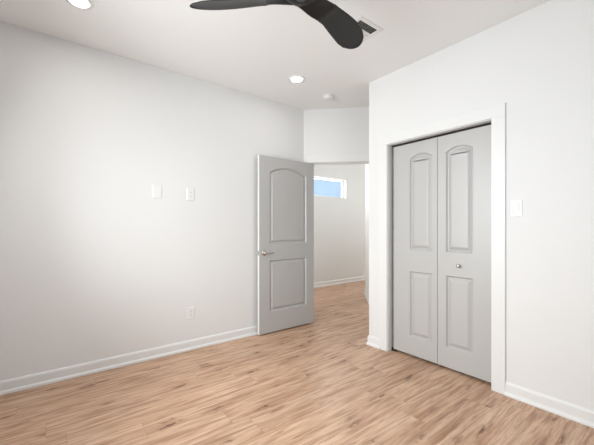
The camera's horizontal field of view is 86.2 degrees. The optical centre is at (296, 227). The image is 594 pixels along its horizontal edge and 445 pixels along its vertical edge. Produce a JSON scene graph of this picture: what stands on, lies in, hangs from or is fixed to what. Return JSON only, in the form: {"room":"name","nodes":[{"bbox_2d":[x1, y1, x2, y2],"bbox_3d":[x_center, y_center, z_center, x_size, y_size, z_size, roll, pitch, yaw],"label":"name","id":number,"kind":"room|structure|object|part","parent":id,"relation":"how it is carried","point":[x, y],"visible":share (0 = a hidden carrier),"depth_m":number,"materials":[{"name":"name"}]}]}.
{"room":"empty bedroom","nodes":[
{"label":"empty bedroom","id":0,"kind":"room"},
{"bbox_2d":[0,21,303,380],"bbox_3d":[-1.184,-0.150,3.173,3.218,2.740,0.115,0,0,-38],"label":"wall","id":1,"kind":"structure","parent":0,"point":[94,266],"depth_m":2.78,"materials":[{"name":"white paint"}]},
{"bbox_2d":[0,325,257,395],"bbox_3d":[-1.165,1.171,3.099,3.158,0.098,0.024,0,0,-38],"label":"baseboard","id":2,"kind":"structure","parent":1,"relation":"attached to","point":[25,382],"depth_m":2.77,"materials":[{"name":"white paint"}]},
{"bbox_2d":[152,184,161,198],"bbox_3d":[-1.318,-0.345,2.991,0.084,0.130,0.007,0,0,-38],"label":"blank wall plate","id":3,"kind":"object","parent":1,"relation":"attached to","point":[156,189],"visible":1,"depth_m":2.99,"materials":[{"name":"white plastic"}]},
{"bbox_2d":[187,188,194,200],"bbox_3d":[-1.066,-0.336,3.186,0.078,0.122,0.008,0,0,-38],"label":"wall outlet","id":4,"kind":"object","parent":1,"relation":"attached to","point":[190,192],"visible":1,"depth_m":3.19,"materials":[{"name":"white plastic"}]},
{"bbox_2d":[187,306,194,319],"bbox_3d":[-1.066,0.854,3.186,0.078,0.122,0.008,0,0,-38],"label":"wall outlet","id":5,"kind":"object","parent":1,"relation":"attached to","point":[190,310],"visible":1,"depth_m":3.18,"materials":[{"name":"white plastic"}]},
{"bbox_2d":[0,0,549,109],"bbox_3d":[1.937,-1.570,4.192,10.200,0.100,6.050,0,0,-38],"label":"ceiling","id":6,"kind":"structure","parent":0,"point":[255,51],"depth_m":2.52,"materials":[{"name":"white paint"}]},
{"bbox_2d":[66,0,93,9],"bbox_3d":[-1.460,-1.516,2.127,0.170,0.008,0.170,0,0,-38],"label":"recessed light","id":7,"kind":"object","parent":6,"relation":"in","point":[81,4],"visible":1,"depth_m":2.15,"materials":[{"name":"white plastic"}]},
{"bbox_2d":[190,0,362,48],"bbox_3d":[0.129,-1.360,1.671,1.048,0.319,1.068,0,0,-38],"label":"ceiling fan","id":8,"kind":"object","parent":6,"relation":"hanging from","point":[344,29],"visible":1,"depth_m":1.81,"materials":[{"name":"black"}]},
{"bbox_3d":[-0.379,-1.232,1.748,0.434,0.062,0.161,0,0,6],"label":"blade","id":9,"kind":"part","parent":8,"relation":"part of","materials":[{"name":"black wood"}]},
{"bbox_3d":[0.293,-1.232,1.974,0.161,0.062,0.434,0,0,36],"label":"blade","id":10,"kind":"part","parent":8,"relation":"part of","materials":[{"name":"black wood"}]},
{"bbox_2d":[289,75,304,82],"bbox_3d":[-0.001,-1.516,3.239,0.170,0.008,0.170,0,0,-38],"label":"recessed light","id":11,"kind":"object","parent":6,"relation":"in","point":[295,78],"visible":1,"depth_m":3.22,"materials":[{"name":"white plastic"}]},
{"bbox_2d":[323,94,334,100],"bbox_3d":[0.365,-1.498,3.665,0.136,0.043,0.136,0,0,-38],"label":"smoke detector","id":12,"kind":"object","parent":6,"relation":"attached to","point":[327,97],"visible":1,"depth_m":3.63,"materials":[{"name":"white plastic"}]},
{"bbox_2d":[356,16,382,41],"bbox_3d":[0.491,-1.549,2.438,0.255,0.070,0.220,0,0,-38],"label":"ceiling vent","id":13,"kind":"object","parent":6,"relation":"in","point":[369,29],"visible":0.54,"depth_m":2.45,"materials":[{"name":"white metal"}]},
{"bbox_2d":[258,155,313,334],"bbox_3d":[-0.112,0.191,3.838,0.831,2.031,0.125,0,0,-38],"label":"door","id":14,"kind":"structure","parent":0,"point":[285,186],"depth_m":3.80,"materials":[{"name":"grey paint"}]},
{"bbox_2d":[0,280,593,444],"bbox_3d":[1.937,1.260,4.192,10.200,0.080,6.050,0,0,-38],"label":"floor","id":15,"kind":"structure","parent":0,"point":[318,382],"depth_m":2.25,"materials":[{"name":"brown wood"}]},
{"bbox_2d":[304,107,368,161],"bbox_3d":[0.776,-0.150,4.055,1.472,2.740,0.115,0,0,7],"label":"wall","id":16,"kind":"structure","parent":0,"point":[333,131],"depth_m":4.03,"materials":[{"name":"white paint"}]},
{"bbox_2d":[305,154,368,164],"bbox_3d":[0.608,0.146,4.067,1.002,2.147,0.132,0,0,7],"label":"door frame","id":17,"kind":"structure","parent":16,"relation":"attached to","point":[345,157],"depth_m":4.02,"materials":[{"name":"white paint"}]},
{"bbox_2d":[314,164,364,282],"bbox_3d":[1.215,-0.150,7.245,7.400,2.740,0.130,0,0,-38],"label":"wall","id":18,"kind":"structure","parent":0,"point":[339,223],"depth_m":6.96,"materials":[{"name":"white paint"}]},
{"bbox_2d":[314,177,342,197],"bbox_3d":[0.555,-0.859,6.777,1.205,0.397,0.040,0,0,-38],"label":"window","id":19,"kind":"structure","parent":18,"relation":"in","point":[314,177],"depth_m":7.00,"materials":[{"name":"white plastic"}]},
{"bbox_2d":[314,276,364,287],"bbox_3d":[1.222,1.171,7.153,7.300,0.098,0.024,0,0,-38],"label":"baseboard","id":20,"kind":"structure","parent":18,"relation":"attached to","point":[361,278],"depth_m":6.91,"materials":[{"name":"white paint"}]},
{"bbox_2d":[365,164,368,294],"bbox_3d":[2.534,-0.150,6.625,1.099,2.740,5.831,0,0,39],"label":"wall","id":21,"kind":"structure","parent":0,"point":[366,165],"depth_m":5.51,"materials":[{"name":"white paint"}]},
{"bbox_2d":[364,288,368,303],"bbox_3d":[2.480,1.171,6.670,1.015,0.098,5.837,0,0,39],"label":"baseboard","id":22,"kind":"structure","parent":21,"relation":"attached to","point":[365,292],"depth_m":5.47,"materials":[{"name":"white paint"}]},
{"bbox_2d":[369,0,593,410],"bbox_3d":[2.061,-0.150,2.495,1.041,2.740,2.917,0,0,-38],"label":"wall","id":23,"kind":"structure","parent":0,"point":[538,62],"depth_m":2.18,"materials":[{"name":"white paint"}]},
{"bbox_2d":[366,335,378,348],"bbox_3d":[1.141,1.171,3.554,0.935,0.098,0.164,0,0,-38],"label":"baseboard","id":24,"kind":"structure","parent":23,"relation":"attached to","point":[372,341],"depth_m":3.27,"materials":[{"name":"white paint"}]},
{"bbox_2d":[391,122,490,382],"bbox_3d":[1.228,0.200,2.805,0.065,2.040,0.932,0,0,-38],"label":"door","id":25,"kind":"structure","parent":23,"relation":"in","point":[442,182],"depth_m":2.74,"materials":[{"name":"grey paint"}]},
{"bbox_2d":[379,103,505,394],"bbox_3d":[1.225,0.151,2.803,0.132,2.137,1.126,0,0,-38],"label":"door frame","id":26,"kind":"structure","parent":23,"relation":"attached to","point":[496,113],"depth_m":2.44,"materials":[{"name":"white paint"}]},
{"bbox_2d":[511,200,521,216],"bbox_3d":[1.569,-0.140,2.272,0.010,0.118,0.072,0,0,-38],"label":"light switch","id":27,"kind":"object","parent":23,"relation":"attached to","point":[516,205],"visible":1,"depth_m":2.27,"materials":[{"name":"white plastic"}]},
{"bbox_2d":[505,381,593,427],"bbox_3d":[2.028,1.171,1.669,0.024,0.098,1.651,0,0,-38],"label":"baseboard","id":28,"kind":"structure","parent":23,"relation":"attached to","point":[585,416],"depth_m":2.10,"materials":[{"name":"white paint"}]}
]}

